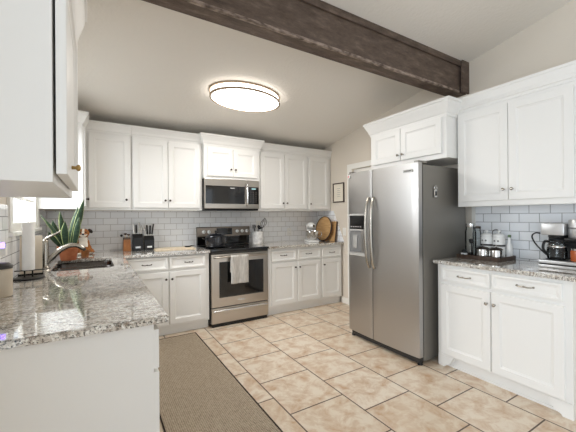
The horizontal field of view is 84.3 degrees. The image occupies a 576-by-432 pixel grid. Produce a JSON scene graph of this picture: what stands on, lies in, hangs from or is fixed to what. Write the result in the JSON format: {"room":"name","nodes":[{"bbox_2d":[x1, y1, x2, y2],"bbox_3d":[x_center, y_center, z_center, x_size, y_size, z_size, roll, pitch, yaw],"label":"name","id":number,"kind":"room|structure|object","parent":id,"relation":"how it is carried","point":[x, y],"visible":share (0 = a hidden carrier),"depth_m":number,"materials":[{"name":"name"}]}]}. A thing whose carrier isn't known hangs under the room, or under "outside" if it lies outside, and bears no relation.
{"room":"kitchen","nodes":[
{"label":"kitchen","id":0,"kind":"room"},
{"bbox_2d":[0,197,44,221],"bbox_3d":[-1.677,-0.213,1.762,0.120,3.064,3.850,0,0,-31],"label":"wall","id":1,"kind":"structure","parent":0,"point":[3,200],"depth_m":2.84,"materials":[{"name":"beige paint"}]},
{"bbox_2d":[0,204,45,277],"bbox_3d":[-1.629,0.169,1.812,0.010,0.471,3.790,0,0,-31],"label":"tiled wall","id":2,"kind":"structure","parent":1,"relation":"attached to","point":[12,244],"depth_m":2.00,"materials":[{"name":"white tile"}]},
{"bbox_3d":[-1.556,0.218,1.710,0.007,0.116,0.072,0,0,-31],"label":"wall outlet","id":3,"kind":"object","parent":2,"relation":"attached to","visible":0},
{"bbox_2d":[0,242,6,255],"bbox_3d":[-1.540,0.178,1.720,0.030,0.070,0.040,0,0,-31],"label":"night light","id":4,"kind":"object","parent":3,"relation":"attached to","point":[3,251],"visible":1,"depth_m":1.71,"materials":[{"name":"white plastic"}]},
{"bbox_2d":[7,197,41,236],"bbox_3d":[-2.048,-0.363,2.424,0.135,0.988,1.225,0,0,-31],"label":"window","id":5,"kind":"structure","parent":1,"relation":"in","point":[14,229],"depth_m":2.30,"materials":[{"name":"white"}]},
{"bbox_2d":[0,0,86,197],"bbox_3d":[-0.846,-0.558,0.924,0.434,0.970,0.812,0,0,-31],"label":"upper cabinet","id":6,"kind":"object","parent":1,"relation":"attached to","point":[39,38],"visible":1,"depth_m":0.70,"materials":[{"name":"white paint"}]},
{"bbox_2d":[38,110,88,209],"bbox_3d":[-2.177,-0.531,3.100,0.414,0.940,0.343,0,0,-31],"label":"upper cabinet","id":7,"kind":"object","parent":1,"relation":"attached to","point":[78,196],"visible":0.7,"depth_m":3.06,"materials":[{"name":"white paint"}]},
{"bbox_2d":[45,209,300,269],"bbox_3d":[-1.092,0.136,4.436,3.890,2.364,0.120,0,0,-31],"label":"wall","id":8,"kind":"structure","parent":0,"point":[45,209],"depth_m":3.69,"materials":[{"name":"beige paint"}]},
{"bbox_2d":[84,120,131,209],"bbox_3d":[-2.021,-0.531,3.572,0.452,0.940,0.399,0,0,-31],"label":"upper cabinet","id":9,"kind":"object","parent":8,"relation":"attached to","point":[108,145],"visible":0.88,"depth_m":3.43,"materials":[{"name":"white paint"}]},
{"bbox_2d":[131,125,201,210],"bbox_3d":[-1.488,-0.535,3.895,0.790,0.940,0.399,0,0,-31],"label":"upper cabinet","id":10,"kind":"object","parent":8,"relation":"attached to","point":[166,165],"visible":0.95,"depth_m":3.73,"materials":[{"name":"white paint"}]},
{"bbox_2d":[46,211,317,253],"bbox_3d":[-1.057,0.168,4.380,3.650,0.471,0.010,0,0,-31],"label":"tiled wall","id":11,"kind":"structure","parent":8,"relation":"attached to","point":[171,228],"depth_m":4.12,"materials":[{"name":"white tile"}]},
{"bbox_2d":[199,132,264,180],"bbox_3d":[-0.806,-0.739,4.260,0.862,0.541,0.484,0,0,-31],"label":"upper cabinet","id":12,"kind":"object","parent":8,"relation":"attached to","point":[223,156],"visible":0.93,"depth_m":4.05,"materials":[{"name":"white paint"}]},
{"bbox_2d":[258,143,307,210],"bbox_3d":[-0.144,-0.544,4.710,0.838,0.940,0.399,0,0,-31],"label":"upper cabinet","id":13,"kind":"object","parent":8,"relation":"attached to","point":[282,168],"visible":0.83,"depth_m":4.55,"materials":[{"name":"white paint"}]},
{"bbox_2d":[307,148,331,210],"bbox_3d":[0.406,-0.547,5.043,0.445,0.940,0.399,0,0,-31],"label":"upper cabinet","id":14,"kind":"object","parent":8,"relation":"attached to","point":[318,161],"visible":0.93,"depth_m":4.89,"materials":[{"name":"white paint"}]},
{"bbox_2d":[202,178,258,210],"bbox_3d":[-0.799,-0.269,4.250,0.742,0.397,0.475,0,0,-31],"label":"microwave","id":15,"kind":"object","parent":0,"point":[217,194],"visible":0.93,"depth_m":4.07,"materials":[{"name":"grey metal"}]},
{"bbox_2d":[77,0,571,149],"bbox_3d":[0.572,-1.699,1.671,4.050,1.328,6.650,0,0,-31],"label":"ceiling","id":16,"kind":"structure","parent":0,"point":[141,63],"depth_m":2.86,"materials":[{"name":"white paint"}]},
{"bbox_2d":[209,80,279,111],"bbox_3d":[-0.438,-1.237,3.323,0.772,0.157,0.447,0,0,-37],"label":"ceiling light","id":17,"kind":"object","parent":16,"relation":"attached to","point":[244,96],"visible":1,"depth_m":3.24,"materials":[{"name":"white"}]},
{"bbox_2d":[142,0,468,97],"bbox_3d":[0.203,-1.357,2.291,3.638,0.315,0.165,0,0,-31],"label":"ceiling beam","id":18,"kind":"structure","parent":16,"relation":"attached to","point":[320,28],"depth_m":2.35,"materials":[{"name":"brown wood"}]},
{"bbox_2d":[159,302,575,431],"bbox_3d":[0.594,1.342,1.668,4.050,0.080,6.650,0,0,-31],"label":"floor","id":19,"kind":"structure","parent":0,"point":[306,368],"depth_m":2.44,"materials":[{"name":"tile"}]},
{"bbox_2d":[0,324,159,431],"bbox_3d":[-0.932,0.872,1.345,0.707,0.883,0.548,0,0,-31],"label":"base cabinet","id":20,"kind":"object","parent":19,"relation":"on","point":[109,381],"visible":0.84,"depth_m":1.15,"materials":[{"name":"white paint"}]},
{"bbox_2d":[126,253,208,335],"bbox_3d":[-1.453,0.878,3.750,0.886,0.883,0.670,0,0,-31],"label":"base cabinet","id":21,"kind":"object","parent":19,"relation":"on","point":[179,284],"visible":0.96,"depth_m":3.56,"materials":[{"name":"white paint"}]},
{"bbox_2d":[0,246,209,350],"bbox_3d":[-1.162,0.417,2.584,1.605,0.030,2.949,0,0,-31],"label":"countertop","id":22,"kind":"structure","parent":21,"relation":"on","point":[61,305],"depth_m":1.45,"materials":[{"name":"stone"}]},
{"bbox_2d":[0,262,12,297],"bbox_3d":[-1.430,0.318,1.587,0.092,0.170,0.092,0,0,-31],"label":"canister","id":23,"kind":"object","parent":22,"relation":"on","point":[6,268],"visible":1,"depth_m":1.57,"materials":[{"name":"grey ceramic"}]},
{"bbox_2d":[13,268,44,281],"bbox_3d":[-1.671,0.224,2.050,0.170,0.362,0.170,0,0,-31],"label":"paper towel holder","id":24,"kind":"object","parent":22,"relation":"on","point":[31,277],"visible":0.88,"depth_m":2.04,"materials":[{"name":"black metal"}]},
{"bbox_2d":[22,222,34,270],"bbox_3d":[-1.671,0.193,2.050,0.066,0.306,0.066,0,0,-31],"label":"paper towel roll","id":25,"kind":"object","parent":24,"relation":"on","point":[28,228],"visible":1,"depth_m":2.02,"materials":[{"name":"white paper"}]},
{"bbox_2d":[18,268,42,275],"bbox_3d":[-1.797,0.305,2.229,0.135,0.202,0.128,0,0,-35],"label":"cookbook stand","id":26,"kind":"object","parent":22,"relation":"on","point":[42,268],"visible":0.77,"depth_m":2.19,"materials":[{"name":"black metal"}]},
{"bbox_2d":[19,235,41,273],"bbox_3d":[-1.774,0.268,2.198,0.122,0.262,0.041,0,0,-35],"label":"cookbook","id":27,"kind":"object","parent":26,"relation":"on","point":[38,239],"visible":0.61,"depth_m":2.21,"materials":[{"name":"beige paper"}]},
{"bbox_2d":[41,200,83,260],"bbox_3d":[-2.042,0.126,2.891,0.194,0.565,0.278,0,0,24],"label":"potted snake plant","id":28,"kind":"object","parent":22,"relation":"on","point":[71,236],"visible":0.77,"depth_m":2.90,"materials":[{"name":"green plant"}]},
{"bbox_2d":[42,231,86,268],"bbox_3d":[-1.789,0.261,2.539,0.307,0.291,0.068,0,0,-31],"label":"faucet","id":29,"kind":"object","parent":22,"relation":"on","point":[47,259],"visible":0.94,"depth_m":2.48,"materials":[{"name":"silver metal"}]},
{"bbox_2d":[54,260,112,270],"bbox_3d":[-1.747,0.526,2.739,0.439,0.178,0.764,0,0,-31],"label":"sink","id":30,"kind":"object","parent":22,"relation":"in","point":[106,263],"visible":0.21,"depth_m":2.98,"materials":[{"name":"grey metal"}]},
{"bbox_2d":[54,265,112,270],"bbox_3d":[-1.647,0.525,2.574,0.439,0.178,0.379,0,0,-31],"label":"basin","id":31,"kind":"object","parent":30,"relation":"in","point":[101,266],"depth_m":2.72,"materials":[{"name":"silver metal"}]},
{"bbox_2d":[80,250,89,257],"bbox_3d":[-2.003,0.376,3.145,0.084,0.066,0.084,0,0,-31],"label":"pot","id":32,"kind":"object","parent":22,"relation":"on","point":[84,254],"visible":0.98,"depth_m":3.12,"materials":[{"name":"orange ceramic"}]},
{"bbox_2d":[77,229,94,254],"bbox_3d":[-2.175,0.272,3.389,0.200,0.278,0.222,0,0,-31],"label":"dog figurine","id":33,"kind":"object","parent":22,"relation":"on","point":[83,240],"visible":0.62,"depth_m":3.35,"materials":[{"name":"beige ceramic"}]},
{"bbox_2d":[123,237,130,251],"bbox_3d":[-1.877,0.329,3.708,0.080,0.158,0.092,0,0,-31],"label":"utensil holder","id":34,"kind":"object","parent":22,"relation":"on","point":[126,240],"visible":0.99,"depth_m":3.67,"materials":[{"name":"brown wood"}]},
{"bbox_2d":[132,234,142,250],"bbox_3d":[-1.785,0.310,3.774,0.108,0.196,0.112,0,0,-31],"label":"knife block","id":35,"kind":"object","parent":22,"relation":"on","point":[137,239],"visible":0.94,"depth_m":3.73,"materials":[{"name":"black plastic"}]},
{"bbox_2d":[143,235,153,249],"bbox_3d":[-1.678,0.321,3.839,0.106,0.171,0.112,0,0,-31],"label":"knife block","id":36,"kind":"object","parent":22,"relation":"on","point":[148,241],"visible":0.97,"depth_m":3.80,"materials":[{"name":"black plastic"}]},
{"bbox_2d":[154,246,195,250],"bbox_3d":[-1.402,0.399,3.919,0.460,0.012,0.260,0,0,-31],"label":"cutting board","id":37,"kind":"object","parent":22,"relation":"on","point":[183,247],"visible":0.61,"depth_m":3.85,"materials":[{"name":"brown wood"}]},
{"bbox_2d":[158,332,282,431],"bbox_3d":[-0.606,1.306,2.277,0.610,0.012,2.675,0,0,-31],"label":"runner rug","id":38,"kind":"object","parent":19,"relation":"on","point":[198,392],"visible":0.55,"depth_m":2.32,"materials":[{"name":"fabric"}]},
{"bbox_2d":[196,226,268,327],"bbox_3d":[-0.723,0.731,4.151,0.761,1.168,0.703,0,0,-31],"label":"range","id":39,"kind":"object","parent":19,"relation":"on","point":[229,303],"visible":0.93,"depth_m":3.92,"materials":[{"name":"grey metal"}]},
{"bbox_2d":[202,231,238,247],"bbox_3d":[-0.864,0.289,4.070,0.459,0.208,0.269,0,0,-31],"label":"stock pot","id":40,"kind":"object","parent":39,"relation":"on","point":[213,240],"visible":1,"depth_m":3.94,"materials":[{"name":"black metal"}]},
{"bbox_2d":[197,243,268,251],"bbox_3d":[-0.724,0.405,4.150,0.761,0.025,0.597,0,0,-31],"label":"cooktop","id":41,"kind":"object","parent":39,"relation":"in","point":[230,247],"depth_m":3.99,"materials":[{"name":"grey glass"}]},
{"bbox_2d":[230,254,248,283],"bbox_3d":[-0.583,0.636,3.837,0.226,0.340,0.038,0,0,-31],"label":"dish towel","id":42,"kind":"object","parent":39,"relation":"hanging from","point":[239,265],"visible":1,"depth_m":3.83,"materials":[{"name":"fabric"}]},
{"bbox_2d":[267,246,320,315],"bbox_3d":[-0.045,0.869,4.606,0.862,0.883,0.665,0,0,-31],"label":"base cabinet","id":43,"kind":"object","parent":19,"relation":"on","point":[294,273],"visible":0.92,"depth_m":4.34,"materials":[{"name":"white paint"}]},
{"bbox_2d":[251,240,343,248],"bbox_3d":[0.124,0.410,4.712,1.267,0.030,0.644,0,0,-31],"label":"countertop","id":44,"kind":"structure","parent":43,"relation":"on","point":[284,244],"depth_m":4.56,"materials":[{"name":"stone"}]},
{"bbox_2d":[252,231,263,243],"bbox_3d":[-0.433,0.309,4.577,0.168,0.180,0.168,0,0,-31],"label":"utensil crock","id":45,"kind":"object","parent":44,"relation":"on","point":[257,236],"visible":0.94,"depth_m":4.51,"materials":[{"name":"white ceramic"}]},
{"bbox_2d":[304,222,321,241],"bbox_3d":[0.379,0.246,4.868,0.261,0.294,0.312,0,0,-13],"label":"stand mixer","id":46,"kind":"object","parent":44,"relation":"on","point":[311,235],"visible":1,"depth_m":4.76,"materials":[{"name":"white metal"}]},
{"bbox_2d":[305,231,321,239],"bbox_3d":[0.384,0.293,4.826,0.252,0.137,0.218,0,0,-31],"label":"mixing bowl","id":47,"kind":"object","parent":46,"relation":"on","point":[311,235],"depth_m":4.74,"materials":[{"name":"silver metal"}]},
{"bbox_2d":[316,216,331,240],"bbox_3d":[0.560,0.198,5.016,0.084,0.390,0.393,0,0,-31],"label":"round cutting board","id":48,"kind":"object","parent":44,"relation":"on","point":[324,225],"visible":0.88,"depth_m":4.98,"materials":[{"name":"brown wood"}]},
{"bbox_2d":[325,221,337,241],"bbox_3d":[0.658,0.237,4.986,0.062,0.309,0.312,0,0,-31],"label":"cutting board","id":49,"kind":"object","parent":44,"relation":"on","point":[332,237],"visible":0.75,"depth_m":4.89,"materials":[{"name":"brown wood"}]},
{"bbox_2d":[319,244,341,305],"bbox_3d":[0.494,0.865,4.933,0.390,0.883,0.665,0,0,-31],"label":"base cabinet","id":50,"kind":"object","parent":19,"relation":"on","point":[330,255],"visible":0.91,"depth_m":4.68,"materials":[{"name":"white paint"}]},
{"bbox_2d":[348,160,465,365],"bbox_3d":[1.167,0.407,3.283,0.813,1.785,0.886,0,0,-31],"label":"refrigerator","id":51,"kind":"object","parent":19,"relation":"on","point":[398,227],"visible":0.98,"depth_m":2.95,"materials":[{"name":"grey metal"}]},
{"bbox_2d":[434,185,436,196],"bbox_3d":[1.323,-0.221,2.850,0.044,0.108,0.010,0,0,-31],"label":"bottle opener","id":52,"kind":"object","parent":51,"relation":"attached to","point":[435,190],"visible":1,"depth_m":2.84,"materials":[{"name":"silver metal"}]},
{"bbox_2d":[438,264,575,420],"bbox_3d":[1.801,0.853,2.549,0.665,0.883,0.923,0,0,-31],"label":"base cabinet","id":53,"kind":"object","parent":19,"relation":"on","point":[514,333],"visible":0.99,"depth_m":2.30,"materials":[{"name":"white paint"}]},
{"bbox_2d":[433,257,575,281],"bbox_3d":[1.801,0.396,2.554,0.634,0.030,0.975,0,0,-31],"label":"countertop","id":54,"kind":"structure","parent":53,"relation":"on","point":[518,266],"depth_m":2.40,"materials":[{"name":"stone"}]},
{"bbox_2d":[457,252,515,261],"bbox_3d":[1.766,0.364,2.849,0.280,0.034,0.365,0,0,-31],"label":"serving tray","id":55,"kind":"object","parent":54,"relation":"on","point":[468,256],"visible":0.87,"depth_m":2.73,"materials":[{"name":"brown wood"}]},
{"bbox_2d":[461,249,467,254],"bbox_3d":[1.607,0.337,2.904,0.042,0.065,0.052,0,0,-31],"label":"lantern","id":56,"kind":"object","parent":55,"relation":"on","point":[464,251],"visible":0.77,"depth_m":2.89,"materials":[{"name":"metal"}]},
{"bbox_2d":[465,223,475,255],"bbox_3d":[1.684,0.217,2.935,0.092,0.304,0.092,0,0,-31],"label":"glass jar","id":57,"kind":"object","parent":55,"relation":"on","point":[466,224],"visible":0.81,"depth_m":2.94,"materials":[{"name":"clear glass"}]},
{"bbox_2d":[469,239,473,254],"bbox_3d":[1.644,0.286,2.854,0.043,0.164,0.038,0,0,-31],"label":"scoop","id":58,"kind":"object","parent":55,"relation":"on","point":[471,241],"visible":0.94,"depth_m":2.85,"materials":[{"name":"black plastic"}]},
{"bbox_2d":[472,226,480,254],"bbox_3d":[1.777,0.231,2.994,0.072,0.274,0.072,0,0,-31],"label":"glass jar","id":59,"kind":"object","parent":55,"relation":"on","point":[476,227],"visible":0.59,"depth_m":2.99,"materials":[{"name":"glass"}]},
{"bbox_2d":[476,245,489,256],"bbox_3d":[1.722,0.311,2.815,0.106,0.115,0.106,0,0,-31],"label":"sugar pot","id":60,"kind":"object","parent":55,"relation":"on","point":[482,250],"visible":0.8,"depth_m":2.77,"materials":[{"name":"grey metal"}]},
{"bbox_2d":[481,230,492,247],"bbox_3d":[1.809,0.247,2.898,0.102,0.242,0.097,0,0,-31],"label":"canister","id":61,"kind":"object","parent":55,"relation":"on","point":[486,238],"visible":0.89,"depth_m":2.86,"materials":[{"name":"white ceramic"}]},
{"bbox_2d":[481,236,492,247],"bbox_3d":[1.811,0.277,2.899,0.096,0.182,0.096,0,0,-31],"label":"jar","id":62,"kind":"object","parent":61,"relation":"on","point":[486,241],"depth_m":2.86,"materials":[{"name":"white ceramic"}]},
{"bbox_2d":[489,245,503,257],"bbox_3d":[1.779,0.310,2.721,0.104,0.115,0.104,0,0,-31],"label":"sugar pot","id":63,"kind":"object","parent":55,"relation":"on","point":[496,252],"visible":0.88,"depth_m":2.68,"materials":[{"name":"grey metal"}]},
{"bbox_2d":[492,230,505,256],"bbox_3d":[1.862,0.246,2.811,0.102,0.242,0.097,0,0,-31],"label":"canister","id":64,"kind":"object","parent":55,"relation":"on","point":[498,239],"visible":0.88,"depth_m":2.77,"materials":[{"name":"white ceramic"}]},
{"bbox_2d":[506,235,512,256],"bbox_3d":[1.929,0.265,2.772,0.048,0.203,0.048,0,0,-31],"label":"syrup bottle","id":65,"kind":"object","parent":55,"relation":"on","point":[509,247],"visible":0.81,"depth_m":2.76,"materials":[{"name":"white glass"}]},
{"bbox_2d":[538,219,575,270],"bbox_3d":[2.070,0.201,2.326,0.270,0.354,0.310,0,0,-31],"label":"coffee maker","id":66,"kind":"object","parent":54,"relation":"on","point":[566,231],"visible":0.91,"depth_m":2.32,"materials":[{"name":"grey metal"}]},
{"bbox_2d":[541,238,567,259],"bbox_3d":[1.977,0.244,2.351,0.168,0.152,0.124,0,0,-31],"label":"coffee carafe","id":67,"kind":"object","parent":66,"relation":"on","point":[548,241],"visible":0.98,"depth_m":2.35,"materials":[{"name":"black glass"}]},
{"bbox_2d":[548,235,566,237],"bbox_3d":[1.997,0.149,2.360,0.112,0.016,0.112,0,0,-31],"label":"basket","id":68,"kind":"object","parent":66,"relation":"on","point":[550,236],"depth_m":2.32,"materials":[{"name":"black plastic"}]},
{"bbox_2d":[564,238,575,241],"bbox_3d":[2.060,0.167,2.241,0.164,0.022,0.135,0,0,-31],"label":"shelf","id":69,"kind":"object","parent":66,"relation":"attached to","point":[565,239],"depth_m":2.22,"materials":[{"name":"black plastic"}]},
{"bbox_2d":[570,248,575,261],"bbox_3d":[2.048,0.274,2.234,0.104,0.097,0.104,0,0,-31],"label":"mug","id":70,"kind":"object","parent":66,"relation":"on","point":[572,250],"visible":1,"depth_m":2.23,"materials":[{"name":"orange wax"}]},
{"bbox_2d":[323,0,575,301],"bbox_3d":[2.232,-0.481,2.583,0.120,3.545,6.500,0,0,-31],"label":"wall","id":71,"kind":"structure","parent":0,"point":[550,42],"depth_m":2.96,"materials":[{"name":"beige paint"}]},
{"bbox_2d":[318,211,343,241],"bbox_3d":[0.669,0.156,5.041,0.010,0.471,0.650,0,0,-31],"label":"tiled wall","id":72,"kind":"structure","parent":71,"relation":"attached to","point":[330,214],"depth_m":4.99,"materials":[{"name":"white tile"}]},
{"bbox_2d":[333,182,344,202],"bbox_3d":[0.771,-0.355,4.860,0.018,0.296,0.256,0,0,-31],"label":"picture frame","id":73,"kind":"object","parent":71,"relation":"attached to","point":[338,188],"visible":1,"depth_m":4.86,"materials":[{"name":"brown"}]},
{"bbox_2d":[342,296,347,303],"bbox_3d":[0.854,1.259,4.744,0.014,0.090,0.139,0,0,-31],"label":"baseboard","id":74,"kind":"structure","parent":71,"relation":"attached to","point":[344,299],"depth_m":4.74,"materials":[{"name":"white wood"}]},
{"bbox_2d":[347,160,370,304],"bbox_3d":[1.144,0.274,4.294,0.105,2.055,0.940,0,0,-31],"label":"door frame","id":75,"kind":"structure","parent":71,"relation":"in","point":[350,167],"depth_m":4.63,"materials":[{"name":"white"}]},
{"bbox_2d":[363,95,461,169],"bbox_3d":[1.368,-0.787,3.356,0.551,0.525,1.036,0,0,-31],"label":"upper cabinet","id":76,"kind":"object","parent":71,"relation":"attached to","point":[428,132],"visible":0.94,"depth_m":3.10,"materials":[{"name":"white paint"}]},
{"bbox_2d":[472,207,475,251],"bbox_3d":[1.826,0.145,3.127,0.016,0.500,0.034,0,0,-31],"label":"trim","id":77,"kind":"structure","parent":71,"relation":"attached to","point":[473,208],"depth_m":3.12,"materials":[{"name":"white"}]},
{"bbox_2d":[457,60,575,206],"bbox_3d":[1.907,-0.579,2.635,0.379,0.985,0.865,0,0,-31],"label":"upper cabinet","id":78,"kind":"object","parent":71,"relation":"attached to","point":[517,138],"visible":0.98,"depth_m":2.48,"materials":[{"name":"white paint"}]},
{"bbox_2d":[475,204,575,260],"bbox_3d":[2.126,0.150,2.638,0.010,0.485,1.110,0,0,-31],"label":"tiled wall","id":79,"kind":"structure","parent":71,"relation":"attached to","point":[520,222],"depth_m":2.76,"materials":[{"name":"white tile"}]},
{"bbox_2d":[531,232,546,255],"bbox_3d":[2.061,0.233,2.607,0.075,0.196,0.114,0,0,-1],"label":"power cord","id":80,"kind":"object","parent":79,"relation":"attached to","point":[535,232],"visible":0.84,"depth_m":2.62,"materials":[{"name":"black plastic"}]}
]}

